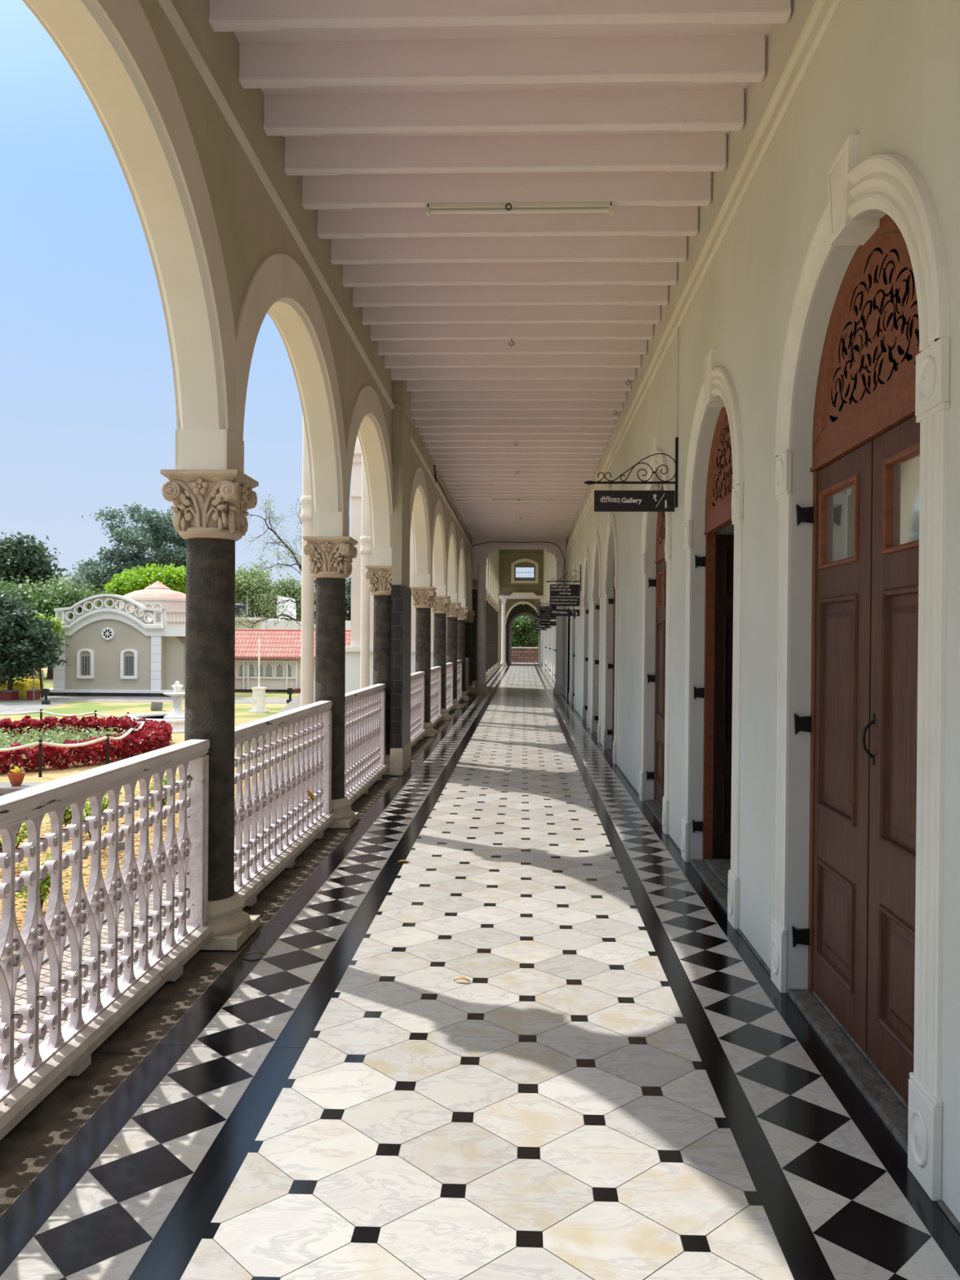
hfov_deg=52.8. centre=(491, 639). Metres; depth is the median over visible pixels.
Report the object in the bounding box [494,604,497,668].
column
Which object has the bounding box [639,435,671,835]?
door frame
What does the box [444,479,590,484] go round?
ceiling beam
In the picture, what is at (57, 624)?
climbing shrub
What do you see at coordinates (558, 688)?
pillar
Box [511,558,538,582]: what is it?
window
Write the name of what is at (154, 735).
flower bed
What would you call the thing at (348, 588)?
tree
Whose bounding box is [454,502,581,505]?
ceiling beam
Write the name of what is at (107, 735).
post
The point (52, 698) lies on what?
paved square
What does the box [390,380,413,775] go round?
pillar
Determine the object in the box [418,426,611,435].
ceiling beam
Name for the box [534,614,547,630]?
hanging sign
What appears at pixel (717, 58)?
ceiling beam
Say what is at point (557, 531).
ceiling beam
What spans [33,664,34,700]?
metal pole
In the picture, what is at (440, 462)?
ceiling beam
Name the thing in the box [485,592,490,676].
column
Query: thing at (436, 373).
ceiling beam
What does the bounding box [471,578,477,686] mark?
column
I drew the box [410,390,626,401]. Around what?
ceiling beam
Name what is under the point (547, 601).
door
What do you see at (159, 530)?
tree
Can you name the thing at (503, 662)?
pillar
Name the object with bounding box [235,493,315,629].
bare tree
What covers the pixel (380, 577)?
column
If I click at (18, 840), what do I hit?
young shrub
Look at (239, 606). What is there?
water tank
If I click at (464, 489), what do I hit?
ceiling beam
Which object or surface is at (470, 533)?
ceiling beam
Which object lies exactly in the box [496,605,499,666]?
column
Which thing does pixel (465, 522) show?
ceiling beam
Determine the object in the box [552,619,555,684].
door
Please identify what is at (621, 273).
ceiling beam
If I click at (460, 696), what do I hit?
railing
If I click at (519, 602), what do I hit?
trim
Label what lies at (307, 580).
column
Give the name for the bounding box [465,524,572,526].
ceiling beam
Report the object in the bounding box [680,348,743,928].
door frame
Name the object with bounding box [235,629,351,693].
building
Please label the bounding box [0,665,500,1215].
floor
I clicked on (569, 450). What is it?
ceiling beam
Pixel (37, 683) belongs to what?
clipped hedge
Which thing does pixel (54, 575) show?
tree
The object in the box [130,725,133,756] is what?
post
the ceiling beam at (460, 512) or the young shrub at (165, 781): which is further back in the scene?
the ceiling beam at (460, 512)
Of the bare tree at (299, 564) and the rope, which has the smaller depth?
the rope
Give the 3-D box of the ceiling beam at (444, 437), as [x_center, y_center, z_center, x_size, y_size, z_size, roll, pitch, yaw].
[0.333,-2.936,13.771,2.653,0.205,0.080,0,0,2]
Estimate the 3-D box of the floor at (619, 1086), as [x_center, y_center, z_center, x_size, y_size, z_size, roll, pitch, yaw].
[0.886,1.506,30.073,2.504,0.003,66.206,0,0,2]
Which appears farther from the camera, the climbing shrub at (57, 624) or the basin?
the climbing shrub at (57, 624)
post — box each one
[38,738,42,777]
[40,708,42,720]
[106,733,109,764]
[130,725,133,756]
[245,595,248,615]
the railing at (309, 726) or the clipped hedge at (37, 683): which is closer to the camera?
the railing at (309, 726)
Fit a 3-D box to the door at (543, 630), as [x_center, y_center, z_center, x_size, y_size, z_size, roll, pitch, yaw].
[2.868,-0.095,50.933,0.339,3.265,1.706,0,0,2]
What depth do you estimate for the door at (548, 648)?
40.49 m
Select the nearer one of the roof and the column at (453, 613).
the column at (453, 613)
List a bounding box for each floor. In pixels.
[0,662,959,1279]
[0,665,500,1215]
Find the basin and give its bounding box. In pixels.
[120,711,184,733]
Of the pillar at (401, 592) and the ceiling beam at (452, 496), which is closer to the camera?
the pillar at (401, 592)
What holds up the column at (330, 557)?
on the wall at (376, 780)
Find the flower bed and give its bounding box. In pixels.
[0,715,173,775]
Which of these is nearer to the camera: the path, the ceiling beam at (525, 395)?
the ceiling beam at (525, 395)
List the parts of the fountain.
stem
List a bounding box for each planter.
[0,689,19,700]
[25,689,41,700]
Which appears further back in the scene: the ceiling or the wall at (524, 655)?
the wall at (524, 655)
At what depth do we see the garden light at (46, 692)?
34.43 m
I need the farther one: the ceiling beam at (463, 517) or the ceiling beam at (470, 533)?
the ceiling beam at (470, 533)
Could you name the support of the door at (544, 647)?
in the wall at (886, 73)
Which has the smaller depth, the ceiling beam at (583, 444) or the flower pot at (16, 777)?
the flower pot at (16, 777)
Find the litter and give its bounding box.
[0,761,294,968]
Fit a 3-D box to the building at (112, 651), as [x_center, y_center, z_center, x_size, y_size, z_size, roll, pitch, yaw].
[-15.208,0.210,41.184,6.565,4.198,3.620,0,0,2]
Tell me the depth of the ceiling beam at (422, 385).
10.94 m
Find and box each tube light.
[425,201,613,216]
[491,498,552,502]
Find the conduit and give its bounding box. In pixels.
[675,327,678,437]
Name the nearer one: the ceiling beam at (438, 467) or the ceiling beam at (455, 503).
the ceiling beam at (438, 467)
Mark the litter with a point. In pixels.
(20, 914)
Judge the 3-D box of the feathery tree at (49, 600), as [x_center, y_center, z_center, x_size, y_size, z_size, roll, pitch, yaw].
[-26.302,-0.795,56.180,9.444,6.203,9.379,0,0,39]
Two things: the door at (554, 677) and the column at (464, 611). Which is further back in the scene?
the door at (554, 677)
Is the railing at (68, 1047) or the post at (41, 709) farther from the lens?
the post at (41, 709)
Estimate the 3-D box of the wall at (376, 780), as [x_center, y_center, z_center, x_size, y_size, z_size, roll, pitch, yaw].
[-0.708,1.971,29.539,0.220,0.950,65.000,0,0,2]
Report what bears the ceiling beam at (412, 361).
attached to the ceiling
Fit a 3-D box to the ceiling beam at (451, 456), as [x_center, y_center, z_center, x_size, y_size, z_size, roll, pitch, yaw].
[0.379,-2.935,15.171,2.653,0.205,0.080,0,0,2]
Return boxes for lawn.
[0,666,299,844]
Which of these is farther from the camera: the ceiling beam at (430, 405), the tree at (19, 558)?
the tree at (19, 558)
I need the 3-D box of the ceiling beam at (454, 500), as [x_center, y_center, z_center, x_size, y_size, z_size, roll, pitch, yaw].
[0.533,-2.934,19.839,2.653,0.205,0.080,0,0,2]
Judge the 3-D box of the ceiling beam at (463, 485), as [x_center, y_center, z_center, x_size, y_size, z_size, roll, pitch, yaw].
[0.471,-2.935,17.972,2.653,0.205,0.080,0,0,2]
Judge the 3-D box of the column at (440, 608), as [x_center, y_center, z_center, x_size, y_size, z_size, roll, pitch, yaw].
[-0.979,0.336,18.152,0.410,2.316,0.410,0,0,2]
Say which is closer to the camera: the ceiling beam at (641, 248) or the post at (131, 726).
the ceiling beam at (641, 248)
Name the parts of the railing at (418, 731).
rail, post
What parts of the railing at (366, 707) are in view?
rail, rail, post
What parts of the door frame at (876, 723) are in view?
frame, glass pane, pull handle, glass pane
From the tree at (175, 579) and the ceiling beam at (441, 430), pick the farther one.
the tree at (175, 579)
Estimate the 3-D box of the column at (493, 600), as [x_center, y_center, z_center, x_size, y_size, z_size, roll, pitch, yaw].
[-0.070,-0.211,45.597,0.410,3.421,0.410,0,0,2]
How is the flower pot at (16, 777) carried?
on the stone bench
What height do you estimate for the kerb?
0.150 m
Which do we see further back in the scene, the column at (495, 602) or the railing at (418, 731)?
the column at (495, 602)
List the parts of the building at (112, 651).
frame, cornice, frame, cornice, roof balustrade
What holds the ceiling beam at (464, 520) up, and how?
attached to the ceiling
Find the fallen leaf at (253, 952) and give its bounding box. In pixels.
[241,951,267,956]
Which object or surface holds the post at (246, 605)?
on the block at (267, 624)
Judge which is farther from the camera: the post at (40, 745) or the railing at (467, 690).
the railing at (467, 690)
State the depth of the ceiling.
4.87 m
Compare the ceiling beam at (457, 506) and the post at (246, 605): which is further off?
the post at (246, 605)
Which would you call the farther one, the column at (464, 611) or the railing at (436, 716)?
the column at (464, 611)
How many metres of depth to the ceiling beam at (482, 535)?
26.34 m
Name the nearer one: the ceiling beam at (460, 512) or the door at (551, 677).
the ceiling beam at (460, 512)
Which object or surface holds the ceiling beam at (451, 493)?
attached to the ceiling
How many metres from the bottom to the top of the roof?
5.128 m
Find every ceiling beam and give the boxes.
[208,0,791,31]
[238,35,764,88]
[262,88,743,136]
[284,133,725,175]
[302,171,711,209]
[316,205,697,239]
[330,235,686,264]
[342,261,676,287]
[352,284,667,306]
[361,304,659,324]
[369,323,653,341]
[377,339,646,355]
[384,353,640,368]
[390,367,635,380]
[405,379,631,391]
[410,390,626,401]
[410,400,622,410]
[410,409,618,419]
[414,418,614,427]
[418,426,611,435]
[422,434,608,441]
[425,440,605,448]
[428,447,603,454]
[431,453,600,460]
[434,459,598,465]
[436,465,596,470]
[439,470,594,475]
[441,475,592,479]
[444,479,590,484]
[445,483,588,488]
[448,487,586,492]
[449,491,585,495]
[451,495,584,498]
[453,498,582,502]
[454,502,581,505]
[456,505,580,508]
[457,507,578,511]
[459,511,577,514]
[460,513,576,516]
[462,516,575,519]
[462,519,574,521]
[464,521,573,524]
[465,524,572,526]
[466,525,571,528]
[467,528,570,530]
[468,530,569,533]
[469,532,568,534]
[471,533,568,536]
[471,536,567,537]
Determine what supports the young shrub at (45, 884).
on the litter
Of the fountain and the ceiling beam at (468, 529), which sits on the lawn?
the fountain
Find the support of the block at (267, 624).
on the lawn
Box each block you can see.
[118,840,124,850]
[150,700,163,711]
[235,617,351,630]
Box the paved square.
[0,695,293,703]
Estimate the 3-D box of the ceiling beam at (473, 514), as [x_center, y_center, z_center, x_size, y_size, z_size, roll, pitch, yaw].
[0.610,-2.934,22.172,2.653,0.205,0.080,0,0,2]
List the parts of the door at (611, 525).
frame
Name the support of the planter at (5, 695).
on the paved square
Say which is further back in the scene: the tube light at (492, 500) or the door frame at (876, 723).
the tube light at (492, 500)
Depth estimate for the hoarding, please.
66.00 m
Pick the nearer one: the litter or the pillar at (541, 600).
the litter
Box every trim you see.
[158,0,472,549]
[499,553,543,588]
[505,601,538,624]
[508,612,539,663]
[564,0,841,556]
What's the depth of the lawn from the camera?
30.46 m
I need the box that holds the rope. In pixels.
[0,710,145,751]
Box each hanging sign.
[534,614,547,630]
[537,599,555,625]
[537,604,551,627]
[546,564,581,616]
[583,437,678,511]
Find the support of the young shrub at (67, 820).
on the litter
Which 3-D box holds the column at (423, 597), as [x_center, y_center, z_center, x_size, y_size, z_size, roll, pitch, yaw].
[-1.079,0.336,15.134,0.410,2.316,0.410,0,0,2]
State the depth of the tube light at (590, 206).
6.28 m
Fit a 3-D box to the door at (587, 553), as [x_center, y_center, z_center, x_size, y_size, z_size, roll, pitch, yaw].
[1.840,-0.101,17.429,0.347,3.268,1.706,1,0,2]
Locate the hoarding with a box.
[276,595,296,620]
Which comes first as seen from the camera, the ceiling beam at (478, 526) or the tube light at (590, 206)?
the tube light at (590, 206)
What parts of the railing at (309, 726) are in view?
rail, rail, post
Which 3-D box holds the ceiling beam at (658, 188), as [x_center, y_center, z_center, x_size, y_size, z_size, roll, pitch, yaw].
[0.086,-2.937,6.303,2.653,0.205,0.080,0,0,2]
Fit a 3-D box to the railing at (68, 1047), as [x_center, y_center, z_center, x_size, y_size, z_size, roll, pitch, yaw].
[-1.470,0.988,3.345,0.159,1.006,2.860,0,0,2]
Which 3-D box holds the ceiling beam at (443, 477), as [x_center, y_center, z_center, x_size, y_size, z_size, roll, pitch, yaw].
[0.440,-2.935,17.038,2.653,0.205,0.080,0,0,2]
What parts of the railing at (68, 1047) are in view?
rail, rail, post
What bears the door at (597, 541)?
in the wall at (886, 73)
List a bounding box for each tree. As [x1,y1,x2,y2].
[0,532,69,593]
[0,574,119,679]
[0,586,72,689]
[19,572,119,606]
[64,502,186,594]
[93,562,186,601]
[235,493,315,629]
[235,563,315,620]
[314,575,351,620]
[511,615,537,647]
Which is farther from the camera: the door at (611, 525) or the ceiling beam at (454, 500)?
the ceiling beam at (454, 500)
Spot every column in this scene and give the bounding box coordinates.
[152,469,260,950]
[298,416,314,811]
[302,536,358,828]
[360,451,371,688]
[364,565,391,774]
[409,586,436,737]
[431,595,451,720]
[446,602,461,708]
[457,607,469,700]
[465,610,475,693]
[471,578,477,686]
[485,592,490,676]
[488,595,493,674]
[490,599,494,671]
[493,601,496,670]
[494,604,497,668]
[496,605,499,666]
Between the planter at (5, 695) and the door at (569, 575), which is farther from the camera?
the planter at (5, 695)
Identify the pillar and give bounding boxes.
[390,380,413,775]
[474,553,488,693]
[500,598,506,665]
[538,598,543,666]
[553,553,565,693]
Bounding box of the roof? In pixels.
[119,580,186,624]
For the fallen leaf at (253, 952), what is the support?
on the floor at (619, 1086)
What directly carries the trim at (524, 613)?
attached to the archway at (520, 608)
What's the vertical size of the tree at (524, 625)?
5.586 m
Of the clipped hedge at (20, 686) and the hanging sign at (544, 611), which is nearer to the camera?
the hanging sign at (544, 611)
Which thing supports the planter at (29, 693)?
on the paved square
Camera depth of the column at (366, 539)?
18.53 m
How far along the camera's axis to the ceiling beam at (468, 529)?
24.95 m
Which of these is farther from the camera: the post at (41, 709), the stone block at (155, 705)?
the stone block at (155, 705)
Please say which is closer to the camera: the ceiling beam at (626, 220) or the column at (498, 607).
the ceiling beam at (626, 220)
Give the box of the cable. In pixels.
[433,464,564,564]
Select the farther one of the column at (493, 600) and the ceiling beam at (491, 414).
the column at (493, 600)
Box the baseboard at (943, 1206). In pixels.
[569,702,959,1233]
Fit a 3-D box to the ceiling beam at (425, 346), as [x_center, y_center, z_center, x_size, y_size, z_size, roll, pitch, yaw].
[0.194,-2.936,9.570,2.653,0.205,0.080,0,0,2]
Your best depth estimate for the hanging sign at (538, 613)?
38.45 m
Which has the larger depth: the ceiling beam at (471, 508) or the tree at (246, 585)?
the tree at (246, 585)
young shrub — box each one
[0,821,27,853]
[14,852,69,908]
[62,804,71,826]
[66,791,122,839]
[148,772,177,811]
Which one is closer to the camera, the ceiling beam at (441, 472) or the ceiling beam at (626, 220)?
the ceiling beam at (626, 220)
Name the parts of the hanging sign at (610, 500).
wall plate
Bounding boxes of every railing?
[0,739,213,1140]
[234,700,334,908]
[344,684,387,808]
[410,671,426,746]
[430,666,442,727]
[445,662,454,713]
[457,659,462,703]
[465,657,470,694]
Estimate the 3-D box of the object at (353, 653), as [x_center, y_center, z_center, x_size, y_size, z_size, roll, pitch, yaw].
[-3.083,-1.819,28.267,4.550,8.400,6.700,0,0,2]
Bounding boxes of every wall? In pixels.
[0,780,377,1136]
[22,0,499,610]
[497,549,543,665]
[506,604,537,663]
[511,647,537,662]
[542,0,959,1222]
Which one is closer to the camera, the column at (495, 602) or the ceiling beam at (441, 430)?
the ceiling beam at (441, 430)
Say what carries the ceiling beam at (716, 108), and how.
attached to the ceiling
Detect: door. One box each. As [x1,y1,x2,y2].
[542,630,544,668]
[543,630,546,671]
[546,600,549,675]
[547,598,551,676]
[550,619,554,681]
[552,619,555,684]
[565,570,571,702]
[570,562,576,709]
[581,542,590,728]
[590,527,601,742]
[602,511,617,764]
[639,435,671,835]
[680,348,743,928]
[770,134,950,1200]
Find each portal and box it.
[471,537,566,554]
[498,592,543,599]
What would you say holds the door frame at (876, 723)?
in the wall at (886, 73)
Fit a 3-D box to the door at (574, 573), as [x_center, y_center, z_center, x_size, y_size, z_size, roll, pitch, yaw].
[1.982,-0.100,21.747,0.347,3.268,1.706,1,0,2]
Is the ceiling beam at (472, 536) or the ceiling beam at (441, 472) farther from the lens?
the ceiling beam at (472, 536)
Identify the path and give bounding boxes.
[0,702,68,713]
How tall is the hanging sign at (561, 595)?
1.030 m
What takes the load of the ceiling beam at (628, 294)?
attached to the ceiling
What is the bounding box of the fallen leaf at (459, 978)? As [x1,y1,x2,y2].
[453,977,471,982]
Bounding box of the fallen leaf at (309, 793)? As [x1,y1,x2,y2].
[306,790,315,802]
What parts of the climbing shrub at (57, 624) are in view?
crown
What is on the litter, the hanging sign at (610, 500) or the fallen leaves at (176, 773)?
the fallen leaves at (176, 773)
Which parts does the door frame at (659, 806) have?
frame, glass pane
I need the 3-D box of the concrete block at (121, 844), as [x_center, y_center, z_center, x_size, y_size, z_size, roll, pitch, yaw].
[-4.178,2.325,10.900,0.080,0.100,0.080,0,0,2]
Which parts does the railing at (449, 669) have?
rail, post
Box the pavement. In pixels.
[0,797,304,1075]
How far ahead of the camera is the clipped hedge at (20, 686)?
37.65 m
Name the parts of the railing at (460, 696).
post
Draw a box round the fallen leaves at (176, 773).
[0,772,271,968]
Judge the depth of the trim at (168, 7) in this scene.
5.30 m
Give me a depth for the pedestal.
31.34 m
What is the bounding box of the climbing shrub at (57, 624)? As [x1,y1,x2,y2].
[30,609,67,697]
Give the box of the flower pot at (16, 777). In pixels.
[7,765,25,786]
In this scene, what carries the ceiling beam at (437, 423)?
attached to the ceiling
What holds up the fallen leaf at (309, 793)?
in the railing at (309, 726)
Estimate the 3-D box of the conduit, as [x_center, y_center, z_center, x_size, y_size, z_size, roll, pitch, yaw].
[1.384,-1.912,7.209,0.012,0.840,0.012,0,0,2]
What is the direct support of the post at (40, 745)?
on the lawn
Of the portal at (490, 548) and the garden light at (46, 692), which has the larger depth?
the garden light at (46, 692)
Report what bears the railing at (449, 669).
on the wall at (376, 780)
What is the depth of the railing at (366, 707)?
9.45 m
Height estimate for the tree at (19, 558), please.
13.104 m
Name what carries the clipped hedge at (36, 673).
on the lawn
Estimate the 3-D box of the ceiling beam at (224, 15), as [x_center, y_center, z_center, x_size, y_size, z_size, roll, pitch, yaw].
[0.024,-2.937,4.436,2.653,0.205,0.080,0,0,2]
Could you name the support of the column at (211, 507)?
on the wall at (376, 780)
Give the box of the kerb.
[17,869,177,981]
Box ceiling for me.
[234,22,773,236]
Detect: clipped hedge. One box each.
[0,682,29,698]
[2,677,39,695]
[13,670,45,689]
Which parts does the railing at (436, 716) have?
rail, post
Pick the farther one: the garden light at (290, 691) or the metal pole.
the metal pole
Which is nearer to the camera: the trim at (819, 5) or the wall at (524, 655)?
the trim at (819, 5)
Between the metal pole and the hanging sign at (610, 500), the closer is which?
the hanging sign at (610, 500)
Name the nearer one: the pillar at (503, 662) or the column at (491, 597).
the column at (491, 597)
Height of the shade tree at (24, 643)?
4.392 m
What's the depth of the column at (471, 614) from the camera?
27.07 m
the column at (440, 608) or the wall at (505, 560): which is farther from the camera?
the wall at (505, 560)
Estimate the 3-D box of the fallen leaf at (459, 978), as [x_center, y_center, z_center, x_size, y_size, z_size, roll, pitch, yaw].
[-0.127,1.488,4.229,0.085,0.019,0.021,0,0,8]
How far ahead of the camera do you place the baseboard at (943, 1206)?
4.50 m
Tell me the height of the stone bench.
0.338 m
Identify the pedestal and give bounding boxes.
[248,638,269,712]
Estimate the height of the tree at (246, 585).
8.124 m
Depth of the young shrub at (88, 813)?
10.73 m
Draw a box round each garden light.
[41,688,50,704]
[286,688,293,702]
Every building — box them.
[48,593,185,697]
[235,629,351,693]
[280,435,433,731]
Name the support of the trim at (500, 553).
attached to the wall at (505, 560)
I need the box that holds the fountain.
[120,680,185,733]
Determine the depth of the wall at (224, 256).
4.76 m
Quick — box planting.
[0,725,128,768]
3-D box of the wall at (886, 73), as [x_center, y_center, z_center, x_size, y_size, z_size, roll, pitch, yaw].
[2.303,-1.961,28.790,0.448,7.052,66.900,1,0,2]
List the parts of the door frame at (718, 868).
frame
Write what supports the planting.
on the lawn
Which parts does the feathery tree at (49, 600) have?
crown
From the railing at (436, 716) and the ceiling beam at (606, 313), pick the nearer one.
the ceiling beam at (606, 313)
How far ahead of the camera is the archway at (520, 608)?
61.99 m
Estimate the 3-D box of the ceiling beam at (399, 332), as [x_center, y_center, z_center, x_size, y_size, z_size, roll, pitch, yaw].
[0.178,-2.937,9.104,2.653,0.205,0.080,0,0,2]
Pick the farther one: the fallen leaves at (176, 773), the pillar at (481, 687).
the pillar at (481, 687)
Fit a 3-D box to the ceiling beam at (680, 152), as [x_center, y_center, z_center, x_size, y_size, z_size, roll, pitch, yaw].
[0.071,-2.937,5.836,2.653,0.205,0.080,0,0,2]
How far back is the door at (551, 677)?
35.33 m
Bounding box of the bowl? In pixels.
[163,692,185,697]
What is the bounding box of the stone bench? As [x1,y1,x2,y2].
[0,782,46,795]
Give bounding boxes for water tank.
[235,603,246,617]

